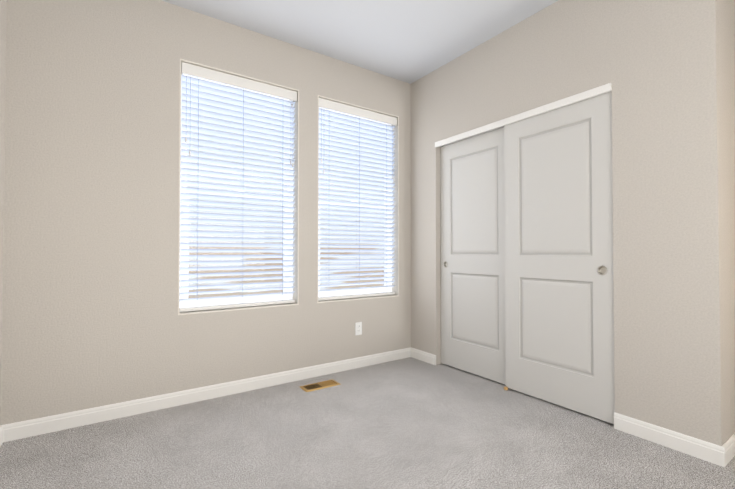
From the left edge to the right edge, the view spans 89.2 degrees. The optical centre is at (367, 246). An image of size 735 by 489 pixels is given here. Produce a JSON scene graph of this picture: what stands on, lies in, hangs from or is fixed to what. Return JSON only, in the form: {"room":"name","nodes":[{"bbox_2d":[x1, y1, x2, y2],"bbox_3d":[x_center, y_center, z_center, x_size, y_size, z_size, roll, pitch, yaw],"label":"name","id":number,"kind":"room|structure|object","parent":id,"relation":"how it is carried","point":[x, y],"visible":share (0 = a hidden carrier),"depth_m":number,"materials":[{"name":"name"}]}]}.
{"room":"empty bedroom","nodes":[
{"label":"empty bedroom","id":0,"kind":"room"},
{"bbox_2d":[0,0,6,424],"bbox_3d":[-1.015,-0.320,0.481,0.140,2.740,3.740,1,-1,-34],"label":"wall","id":1,"kind":"structure","parent":0,"point":[3,9],"depth_m":2.03,"materials":[{"name":"beige paint"}]},
{"bbox_2d":[0,424,7,446],"bbox_3d":[-1.000,1.006,0.575,0.013,0.092,3.570,1,-1,-34],"label":"baseboard","id":2,"kind":"structure","parent":1,"relation":"attached to","point":[3,428],"depth_m":2.04,"materials":[{"name":"white paint"}]},
{"bbox_2d":[1,0,410,424],"bbox_3d":[-0.522,-0.280,3.182,4.007,2.740,0.161,1,-1,-34],"label":"wall","id":3,"kind":"structure","parent":0,"point":[93,316],"depth_m":2.40,"materials":[{"name":"beige paint"}]},
{"bbox_2d":[8,347,411,440],"bbox_3d":[-0.774,1.040,2.884,2.937,0.092,0.013,1,-1,-34],"label":"baseboard","id":4,"kind":"structure","parent":3,"relation":"attached to","point":[38,426],"depth_m":2.54,"materials":[{"name":"white paint"}]},
{"bbox_2d":[180,74,292,307],"bbox_3d":[-1.004,-0.409,2.917,0.867,1.749,0.057,1,-1,-34],"label":"window","id":5,"kind":"structure","parent":3,"relation":"in","point":[184,304],"depth_m":2.86,"materials":[{"name":"white plastic"}]},
{"bbox_2d":[180,62,296,311],"bbox_3d":[-0.956,-0.412,2.846,0.856,1.738,0.071,1,-1,-34],"label":"window blind","id":6,"kind":"object","parent":5,"relation":"attached to","point":[210,95],"visible":0.94,"depth_m":2.82,"materials":[{"name":"white paint"}]},
{"bbox_2d":[318,107,391,296],"bbox_3d":[-0.131,-0.400,3.514,0.867,1.749,0.057,1,-1,-34],"label":"window","id":7,"kind":"structure","parent":3,"relation":"in","point":[346,292],"depth_m":3.57,"materials":[{"name":"white plastic"}]},
{"bbox_2d":[318,98,396,300],"bbox_3d":[-0.083,-0.403,3.443,0.856,1.738,0.071,1,-1,-34],"label":"window blind","id":8,"kind":"object","parent":7,"relation":"attached to","point":[335,124],"visible":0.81,"depth_m":3.43,"materials":[{"name":"white paint"}]},
{"bbox_2d":[355,322,361,334],"bbox_3d":[-0.081,0.743,3.368,0.070,0.115,0.008,1,-1,-34],"label":"outlet","id":9,"kind":"object","parent":3,"relation":"attached to","point":[358,328],"visible":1,"depth_m":3.36,"materials":[{"name":"white plastic"}]},
{"bbox_2d":[162,0,557,83],"bbox_3d":[0.535,-1.722,1.660,4.007,0.100,3.900,1,-1,-34],"label":"ceiling","id":10,"kind":"structure","parent":0,"point":[409,41],"depth_m":2.78,"materials":[{"name":"grey paint"}]},
{"bbox_2d":[0,357,734,488],"bbox_3d":[0.535,1.117,1.618,4.007,0.100,3.900,1,-1,-34],"label":"floor","id":11,"kind":"structure","parent":0,"point":[409,423],"depth_m":2.00,"materials":[{"name":"carpet"}]},
{"bbox_2d":[299,379,339,391],"bbox_3d":[-0.369,1.081,2.909,0.300,0.008,0.140,1,-1,-34],"label":"air vent register","id":12,"kind":"object","parent":11,"relation":"on","point":[318,385],"visible":1,"depth_m":2.90,"materials":[{"name":"gold metal"}]},
{"bbox_2d":[410,0,684,434],"bbox_3d":[1.102,-0.284,2.888,0.140,2.740,2.160,1,-1,-34],"label":"wall","id":13,"kind":"structure","parent":0,"point":[629,50],"depth_m":2.20,"materials":[{"name":"beige paint"}]},
{"bbox_2d":[412,348,435,364],"bbox_3d":[0.537,1.050,3.559,0.013,0.092,0.322,1,-1,-34],"label":"baseboard","id":14,"kind":"structure","parent":13,"relation":"attached to","point":[430,358],"depth_m":3.54,"materials":[{"name":"white paint"}]},
{"bbox_2d":[440,127,505,384],"bbox_3d":[0.908,0.071,3.173,0.037,2.010,0.750,1,-1,-34],"label":"closet door","id":15,"kind":"structure","parent":13,"relation":"in","point":[472,180],"depth_m":3.16,"materials":[{"name":"grey paint"}]},
{"bbox_2d":[435,83,611,147],"bbox_3d":[1.087,-0.950,2.874,0.112,0.048,1.478,1,-1,-34],"label":"trim","id":16,"kind":"structure","parent":13,"relation":"attached to","point":[594,92],"depth_m":2.67,"materials":[{"name":"white paint"}]},
{"bbox_2d":[504,91,614,423],"bbox_3d":[1.279,0.062,2.554,0.037,2.010,0.750,1,-1,-34],"label":"closet door","id":17,"kind":"structure","parent":13,"relation":"in","point":[559,317],"depth_m":2.49,"materials":[{"name":"grey paint"}]},
{"bbox_2d":[614,412,715,463],"bbox_3d":[1.590,1.027,2.021,0.013,0.092,0.450,1,-1,-34],"label":"baseboard","id":18,"kind":"structure","parent":13,"relation":"attached to","point":[686,444],"depth_m":1.99,"materials":[{"name":"white paint"}]},
{"bbox_2d":[680,0,734,445],"bbox_3d":[2.038,-0.295,2.136,0.835,2.740,0.140,1,-1,-34],"label":"wall","id":19,"kind":"structure","parent":0,"point":[707,39],"depth_m":1.90,"materials":[{"name":"beige paint"}]},
{"bbox_2d":[716,433,734,466],"bbox_3d":[2.005,1.027,2.000,0.676,0.092,0.013,1,-1,-34],"label":"baseboard","id":20,"kind":"structure","parent":19,"relation":"attached to","point":[723,455],"depth_m":1.83,"materials":[{"name":"white paint"}]}
]}

